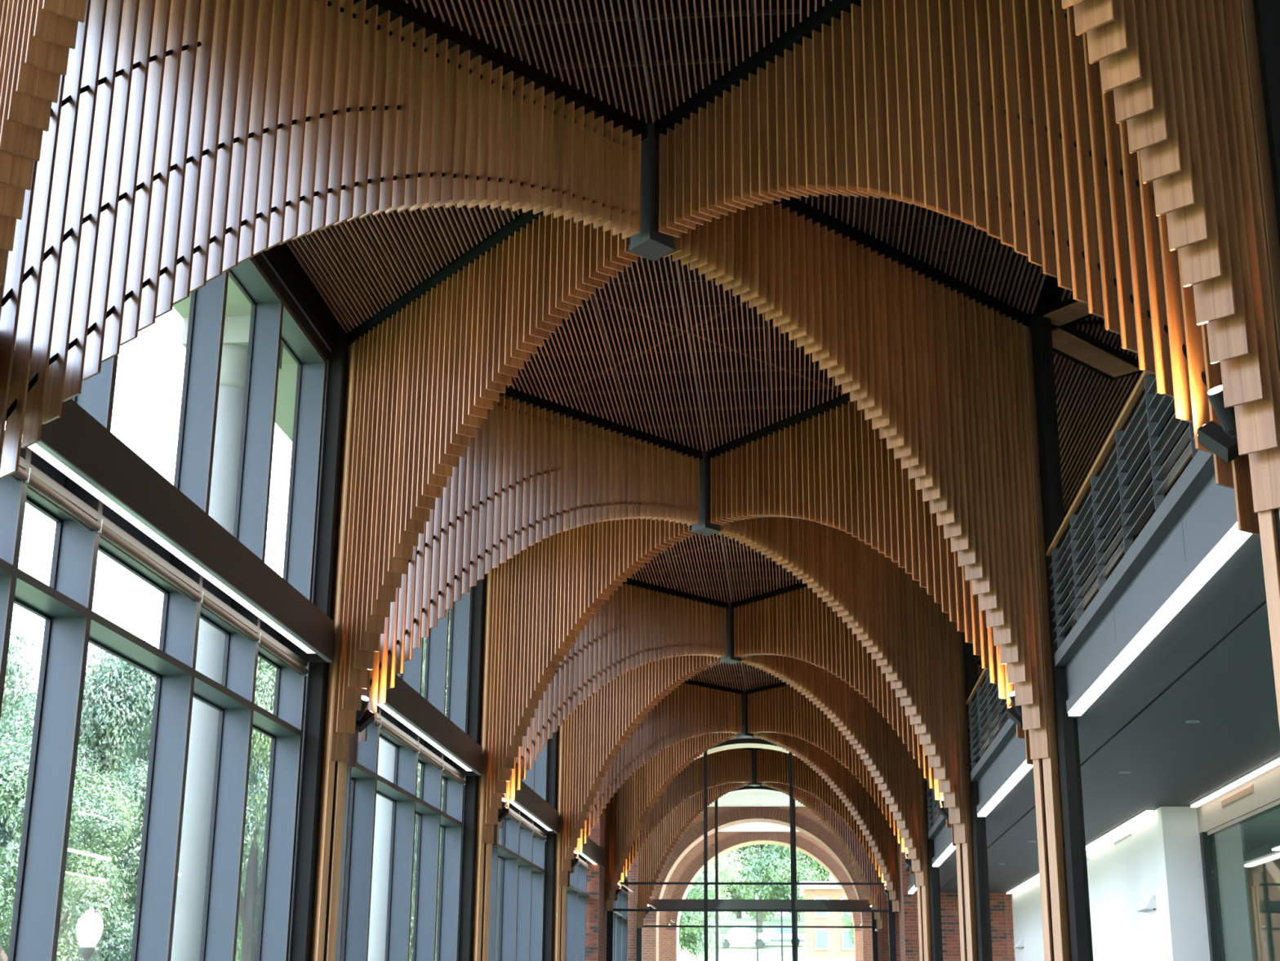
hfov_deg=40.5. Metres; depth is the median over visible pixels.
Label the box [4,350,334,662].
beam
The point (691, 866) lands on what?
wall
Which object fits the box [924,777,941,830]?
balcony railing
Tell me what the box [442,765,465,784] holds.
roller shade
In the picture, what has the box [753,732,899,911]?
arch
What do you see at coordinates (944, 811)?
spotlight
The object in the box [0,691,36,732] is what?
tree
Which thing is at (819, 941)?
brick building
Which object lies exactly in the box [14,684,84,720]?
tree
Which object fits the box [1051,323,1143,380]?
ceiling beam
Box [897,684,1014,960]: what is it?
brick wall
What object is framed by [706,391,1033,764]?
arch
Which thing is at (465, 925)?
steel column
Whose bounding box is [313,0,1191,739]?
ceiling
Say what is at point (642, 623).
arch
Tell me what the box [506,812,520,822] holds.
roller shade
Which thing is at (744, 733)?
post
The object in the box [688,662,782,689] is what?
ceiling panel
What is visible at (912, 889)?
diffuser
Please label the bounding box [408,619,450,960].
tree
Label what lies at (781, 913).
street lamp
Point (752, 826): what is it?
ceiling
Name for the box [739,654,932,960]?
arch
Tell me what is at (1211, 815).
wall
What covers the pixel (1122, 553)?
ceiling panel
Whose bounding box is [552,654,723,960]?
arch
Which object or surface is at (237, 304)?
ceiling
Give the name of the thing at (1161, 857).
wall
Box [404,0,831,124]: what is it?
ceiling panel
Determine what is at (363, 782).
window
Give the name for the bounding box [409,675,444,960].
tree
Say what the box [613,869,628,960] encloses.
window
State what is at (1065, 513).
ceiling band
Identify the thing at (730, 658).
post
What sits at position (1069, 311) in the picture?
ceiling band
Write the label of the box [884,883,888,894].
spotlight
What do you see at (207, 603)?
roller shade
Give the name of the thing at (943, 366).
arch
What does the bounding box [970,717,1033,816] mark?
balcony edge
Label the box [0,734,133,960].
tree
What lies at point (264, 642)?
roller shade
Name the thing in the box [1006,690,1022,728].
spotlight
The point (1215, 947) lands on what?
window
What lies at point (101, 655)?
tree
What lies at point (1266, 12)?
steel column
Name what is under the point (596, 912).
brick wall
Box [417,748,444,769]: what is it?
roller shade
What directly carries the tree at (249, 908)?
on the ground
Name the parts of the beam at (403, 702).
plate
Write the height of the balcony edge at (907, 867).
0.720 m
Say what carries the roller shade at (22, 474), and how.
attached to the window at (288, 309)
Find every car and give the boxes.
[718,927,770,947]
[758,927,804,945]
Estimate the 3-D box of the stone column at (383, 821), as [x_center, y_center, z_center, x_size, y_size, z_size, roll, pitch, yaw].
[-3.970,5.352,27.581,1.120,9.220,1.120,-1,-17,5]
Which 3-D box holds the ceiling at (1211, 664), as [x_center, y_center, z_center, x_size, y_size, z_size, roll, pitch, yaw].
[7.160,3.102,20.133,5.010,0.180,47.200,-1,-17,5]
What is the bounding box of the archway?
[641,806,872,960]
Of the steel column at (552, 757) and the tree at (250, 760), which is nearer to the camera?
the steel column at (552, 757)
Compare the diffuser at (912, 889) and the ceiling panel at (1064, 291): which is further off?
the diffuser at (912, 889)
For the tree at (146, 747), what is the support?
on the ground
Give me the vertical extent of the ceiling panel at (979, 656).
0.090 m
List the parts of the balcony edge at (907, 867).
fascia panel, light strip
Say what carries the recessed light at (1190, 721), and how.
in the ceiling at (1211, 664)
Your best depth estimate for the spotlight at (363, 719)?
18.66 m
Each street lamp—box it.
[755,895,758,960]
[780,911,783,960]
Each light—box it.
[1119,771,1130,773]
[1185,720,1199,723]
[1271,843,1279,850]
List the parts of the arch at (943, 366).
leg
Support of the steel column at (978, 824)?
on the floor
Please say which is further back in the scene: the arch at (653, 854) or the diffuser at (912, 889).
the arch at (653, 854)
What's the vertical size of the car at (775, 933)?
1.492 m
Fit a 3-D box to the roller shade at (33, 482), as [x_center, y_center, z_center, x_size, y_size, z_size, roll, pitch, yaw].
[-4.121,0.159,12.392,0.079,0.105,1.254,-1,-17,5]
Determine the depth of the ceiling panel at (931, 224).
17.42 m
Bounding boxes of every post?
[75,906,103,960]
[628,122,675,262]
[691,449,720,536]
[720,600,741,663]
[737,688,753,737]
[747,747,761,786]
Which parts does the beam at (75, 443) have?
plate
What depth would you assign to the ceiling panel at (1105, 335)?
22.55 m
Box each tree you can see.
[0,618,38,846]
[0,686,128,763]
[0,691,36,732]
[0,731,135,960]
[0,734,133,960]
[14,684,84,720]
[62,637,159,944]
[63,737,148,960]
[80,645,151,919]
[109,746,148,926]
[235,656,275,960]
[235,734,270,960]
[236,760,264,960]
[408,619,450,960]
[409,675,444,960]
[412,763,421,897]
[679,848,742,960]
[709,844,829,933]
[727,845,771,918]
[768,851,829,913]
[840,911,853,944]
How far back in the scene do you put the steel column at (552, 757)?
35.78 m
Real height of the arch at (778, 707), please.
4.950 m
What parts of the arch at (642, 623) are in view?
connecting rod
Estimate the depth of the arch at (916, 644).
26.19 m
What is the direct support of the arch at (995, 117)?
attached to the steel column at (1266, 12)
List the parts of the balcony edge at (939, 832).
fascia panel, light strip, fascia panel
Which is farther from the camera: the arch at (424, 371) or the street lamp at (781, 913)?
the street lamp at (781, 913)
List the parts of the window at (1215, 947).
frame, head rail, pane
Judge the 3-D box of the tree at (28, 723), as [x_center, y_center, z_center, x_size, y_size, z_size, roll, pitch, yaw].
[-21.816,14.266,64.002,7.727,13.430,8.036,10,-20,-29]
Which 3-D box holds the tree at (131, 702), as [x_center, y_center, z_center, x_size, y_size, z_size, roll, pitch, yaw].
[-15.033,10.241,48.252,5.090,11.978,4.803,-12,-21,35]
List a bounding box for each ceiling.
[173,275,450,621]
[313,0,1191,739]
[718,822,800,831]
[915,533,1279,892]
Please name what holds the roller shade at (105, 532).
attached to the window at (288, 309)
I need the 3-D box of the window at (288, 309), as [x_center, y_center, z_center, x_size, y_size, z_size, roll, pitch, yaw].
[-4.025,1.023,14.407,0.440,9.750,8.511,-1,-17,5]
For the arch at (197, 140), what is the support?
attached to the steel column
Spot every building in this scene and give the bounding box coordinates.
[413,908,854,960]
[800,873,853,956]
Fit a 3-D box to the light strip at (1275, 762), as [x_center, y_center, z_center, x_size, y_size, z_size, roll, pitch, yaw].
[7.034,1.759,15.385,0.100,0.045,19.570,-1,-17,5]
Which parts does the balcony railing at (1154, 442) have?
baluster post, baluster post, handrail, baluster post, baluster post, baluster post, baluster post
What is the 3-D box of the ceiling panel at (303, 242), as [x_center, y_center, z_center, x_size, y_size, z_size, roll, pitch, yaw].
[-2.002,-2.998,15.463,3.514,0.090,8.580,-1,-17,5]
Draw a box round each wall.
[585,803,607,960]
[627,852,638,960]
[658,831,862,960]
[877,876,900,960]
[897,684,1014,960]
[1011,806,1210,960]
[1196,764,1279,834]
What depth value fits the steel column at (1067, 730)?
17.80 m
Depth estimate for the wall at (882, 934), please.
52.84 m
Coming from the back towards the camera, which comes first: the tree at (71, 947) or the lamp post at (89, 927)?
the tree at (71, 947)
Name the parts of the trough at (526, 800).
plate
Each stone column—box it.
[170,315,283,960]
[367,674,399,960]
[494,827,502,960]
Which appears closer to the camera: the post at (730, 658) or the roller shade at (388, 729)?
the roller shade at (388, 729)
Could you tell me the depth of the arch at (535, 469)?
21.37 m
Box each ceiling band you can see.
[977,659,982,667]
[1026,292,1093,328]
[1063,508,1067,517]
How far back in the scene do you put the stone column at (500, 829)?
35.82 m
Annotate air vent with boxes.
[1112,830,1131,844]
[1220,783,1253,807]
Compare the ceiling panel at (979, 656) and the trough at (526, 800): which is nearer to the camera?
the trough at (526, 800)
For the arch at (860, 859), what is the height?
4.950 m
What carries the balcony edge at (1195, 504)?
attached to the floor
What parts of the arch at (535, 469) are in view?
connecting rod, connecting rod, connecting rod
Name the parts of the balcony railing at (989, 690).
baluster post, handrail, baluster post, baluster post, baluster post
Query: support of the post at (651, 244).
attached to the arch at (424, 371)
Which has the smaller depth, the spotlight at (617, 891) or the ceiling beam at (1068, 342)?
the ceiling beam at (1068, 342)
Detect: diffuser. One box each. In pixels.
[908,885,916,893]
[1271,845,1279,850]
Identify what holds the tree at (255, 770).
on the ground
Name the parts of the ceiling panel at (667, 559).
service rail, diagonal rod, cross rail, cross rail, cross rail, cross rail, cross rail, service rail, cross rail, diagonal rod, service rail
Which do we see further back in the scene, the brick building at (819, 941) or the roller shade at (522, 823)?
the brick building at (819, 941)
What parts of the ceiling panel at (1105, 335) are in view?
cross rail, cross rail, cross rail, cross rail, cross rail, cross rail, cross rail, cross rail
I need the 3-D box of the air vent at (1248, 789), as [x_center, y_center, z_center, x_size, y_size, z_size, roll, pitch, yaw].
[7.790,4.120,22.650,0.021,0.105,1.700,-1,-17,5]
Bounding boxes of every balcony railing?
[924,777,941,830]
[965,668,1007,769]
[1045,371,1198,648]
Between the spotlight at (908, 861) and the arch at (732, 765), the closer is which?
the spotlight at (908, 861)
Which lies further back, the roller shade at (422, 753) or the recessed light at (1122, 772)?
the roller shade at (422, 753)
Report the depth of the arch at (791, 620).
30.37 m
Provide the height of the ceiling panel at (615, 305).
0.090 m
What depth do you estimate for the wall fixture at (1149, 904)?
25.50 m
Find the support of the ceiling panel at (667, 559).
attached to the arch at (537, 602)
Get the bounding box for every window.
[0,84,339,960]
[288,297,471,960]
[457,593,547,960]
[542,754,589,960]
[606,737,896,960]
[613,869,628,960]
[636,785,878,960]
[1199,799,1279,960]
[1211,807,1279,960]
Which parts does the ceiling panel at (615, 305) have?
service rail, diagonal rod, cross rail, cross rail, cross rail, cross rail, cross rail, service rail, cross rail, cross rail, cross rail, diagonal rod, service rail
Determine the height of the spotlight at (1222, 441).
0.359 m
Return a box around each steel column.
[288,307,355,960]
[457,573,485,960]
[542,726,558,960]
[924,777,942,960]
[962,631,992,960]
[1024,288,1093,960]
[1253,0,1279,245]
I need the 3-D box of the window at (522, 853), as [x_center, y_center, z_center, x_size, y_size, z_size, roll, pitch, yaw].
[-2.433,6.391,31.817,0.440,9.750,8.511,-1,-17,5]
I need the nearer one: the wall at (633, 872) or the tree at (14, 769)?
the tree at (14, 769)
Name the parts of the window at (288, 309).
spandrel panel, spandrel panel, spandrel panel, spandrel panel, head trim, edge trim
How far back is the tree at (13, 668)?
45.41 m
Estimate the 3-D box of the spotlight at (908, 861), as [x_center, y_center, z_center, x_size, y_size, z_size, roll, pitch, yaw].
[5.543,7.760,35.465,0.242,0.359,0.445,-1,-17,5]
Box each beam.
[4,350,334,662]
[377,674,482,775]
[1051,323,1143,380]
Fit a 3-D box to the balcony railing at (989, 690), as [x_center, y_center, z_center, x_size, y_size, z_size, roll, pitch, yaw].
[4.719,2.713,22.693,0.082,1.080,8.494,-1,-17,5]
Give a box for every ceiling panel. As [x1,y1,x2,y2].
[286,204,522,333]
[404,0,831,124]
[506,254,847,451]
[629,533,799,602]
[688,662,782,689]
[799,193,1047,314]
[977,654,1007,712]
[1053,323,1192,537]
[1055,288,1103,320]
[1066,536,1137,630]
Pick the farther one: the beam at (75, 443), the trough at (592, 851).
the trough at (592, 851)
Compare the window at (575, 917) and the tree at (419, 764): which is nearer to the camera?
the window at (575, 917)
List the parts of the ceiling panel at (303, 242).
cross rail, cross rail, cross rail, cross rail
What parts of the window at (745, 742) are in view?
arch frame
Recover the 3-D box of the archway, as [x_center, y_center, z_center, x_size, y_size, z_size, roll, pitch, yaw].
[4.166,14.363,58.834,18.000,10.500,1.225,-1,-17,5]
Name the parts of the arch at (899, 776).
leg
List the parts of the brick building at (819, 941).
pane, pane, pane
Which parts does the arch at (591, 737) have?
leg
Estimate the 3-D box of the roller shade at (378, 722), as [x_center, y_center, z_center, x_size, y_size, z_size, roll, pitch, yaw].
[-3.325,2.843,21.097,0.079,0.105,1.254,-1,-17,5]
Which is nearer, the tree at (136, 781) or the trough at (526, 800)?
the trough at (526, 800)
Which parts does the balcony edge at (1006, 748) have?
fascia panel, light strip, fascia panel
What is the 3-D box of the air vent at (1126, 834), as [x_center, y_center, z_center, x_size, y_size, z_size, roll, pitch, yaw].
[7.775,5.756,27.977,0.021,0.070,1.600,-1,-17,5]
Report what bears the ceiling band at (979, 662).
attached to the steel column at (934, 871)
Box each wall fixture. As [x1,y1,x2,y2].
[1013,937,1023,948]
[1136,894,1156,912]
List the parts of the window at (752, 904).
arch frame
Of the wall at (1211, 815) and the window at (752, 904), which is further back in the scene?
the window at (752, 904)
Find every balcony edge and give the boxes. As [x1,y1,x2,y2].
[904,862,916,893]
[928,813,955,866]
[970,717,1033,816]
[1053,449,1251,717]
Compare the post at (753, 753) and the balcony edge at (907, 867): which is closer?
the balcony edge at (907, 867)
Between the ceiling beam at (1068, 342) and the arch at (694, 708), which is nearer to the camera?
the ceiling beam at (1068, 342)
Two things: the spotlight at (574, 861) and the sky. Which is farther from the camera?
the sky
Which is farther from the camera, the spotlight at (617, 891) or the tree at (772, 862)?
the tree at (772, 862)
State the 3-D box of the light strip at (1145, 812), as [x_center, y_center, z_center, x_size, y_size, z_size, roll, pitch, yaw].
[8.220,7.447,33.849,0.100,0.045,17.970,-1,-17,5]
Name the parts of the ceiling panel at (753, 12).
service rail, cross rail, cross rail, service rail, service rail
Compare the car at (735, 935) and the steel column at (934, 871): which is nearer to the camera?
the steel column at (934, 871)
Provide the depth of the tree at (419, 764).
70.89 m
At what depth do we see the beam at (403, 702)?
23.68 m
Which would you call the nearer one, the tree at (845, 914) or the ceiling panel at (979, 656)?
the ceiling panel at (979, 656)
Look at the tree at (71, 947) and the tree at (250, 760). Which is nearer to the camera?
the tree at (71, 947)
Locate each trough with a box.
[509,780,558,833]
[578,835,605,868]
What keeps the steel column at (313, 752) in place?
on the floor
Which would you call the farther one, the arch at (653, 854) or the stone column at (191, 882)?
the arch at (653, 854)
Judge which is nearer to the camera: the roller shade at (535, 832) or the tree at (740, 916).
the roller shade at (535, 832)
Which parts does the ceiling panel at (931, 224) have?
cross rail, cross rail, cross rail, cross rail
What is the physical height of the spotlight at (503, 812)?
0.359 m
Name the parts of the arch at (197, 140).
connecting rod, connecting rod, connecting rod, connecting rod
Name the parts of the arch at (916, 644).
leg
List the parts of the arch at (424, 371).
leg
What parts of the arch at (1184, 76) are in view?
leg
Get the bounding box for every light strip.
[1006,808,1153,893]
[1190,755,1279,807]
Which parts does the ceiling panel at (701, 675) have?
cross rail, cross rail, cross rail, cross rail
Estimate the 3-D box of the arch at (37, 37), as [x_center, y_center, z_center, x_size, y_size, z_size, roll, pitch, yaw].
[-2.467,-0.712,7.651,0.212,9.120,5.800,12,-21,-33]
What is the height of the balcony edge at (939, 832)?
0.720 m
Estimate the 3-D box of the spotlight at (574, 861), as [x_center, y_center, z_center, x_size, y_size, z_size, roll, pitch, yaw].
[-1.408,7.886,36.062,0.242,0.359,0.445,-1,-17,5]
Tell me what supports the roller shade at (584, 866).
attached to the window at (575, 917)
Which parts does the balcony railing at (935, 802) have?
baluster post, baluster post, baluster post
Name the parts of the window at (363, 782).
spandrel panel, spandrel panel, spandrel panel, edge trim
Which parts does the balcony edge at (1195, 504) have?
fascia panel, fascia panel, light strip, fascia panel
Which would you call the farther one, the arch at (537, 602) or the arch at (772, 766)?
the arch at (772, 766)
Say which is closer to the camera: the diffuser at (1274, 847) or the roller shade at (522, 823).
the diffuser at (1274, 847)
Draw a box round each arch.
[0,0,86,284]
[0,0,648,478]
[311,208,644,960]
[346,382,703,768]
[471,518,696,960]
[492,573,728,845]
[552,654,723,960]
[566,675,743,886]
[605,732,737,911]
[613,747,752,911]
[637,782,747,928]
[653,0,1260,535]
[663,195,1070,960]
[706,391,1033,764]
[718,515,977,960]
[731,578,955,845]
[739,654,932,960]
[746,678,916,887]
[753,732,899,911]
[755,747,897,912]
[760,782,882,928]
[1061,0,1279,728]
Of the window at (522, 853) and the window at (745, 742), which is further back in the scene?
the window at (745, 742)
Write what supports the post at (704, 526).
attached to the arch at (825, 464)
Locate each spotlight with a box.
[355,695,374,732]
[497,797,508,822]
[571,850,578,868]
[615,882,621,897]
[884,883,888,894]
[905,850,911,868]
[939,796,948,821]
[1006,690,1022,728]
[1197,385,1239,462]
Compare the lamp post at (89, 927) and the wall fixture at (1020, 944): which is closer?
the lamp post at (89, 927)
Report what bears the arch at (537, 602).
on the floor
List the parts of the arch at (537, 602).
leg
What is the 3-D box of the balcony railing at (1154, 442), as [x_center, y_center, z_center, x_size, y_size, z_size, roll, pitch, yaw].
[3.923,0.029,13.988,0.082,1.080,8.494,-1,-17,5]
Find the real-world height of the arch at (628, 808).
4.950 m
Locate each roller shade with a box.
[0,457,31,483]
[27,474,102,533]
[99,524,203,603]
[200,596,261,642]
[258,636,308,675]
[371,718,382,726]
[379,721,420,753]
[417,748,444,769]
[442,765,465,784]
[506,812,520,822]
[520,819,533,832]
[533,829,546,840]
[578,861,587,869]
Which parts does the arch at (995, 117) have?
connecting rod, connecting rod, connecting rod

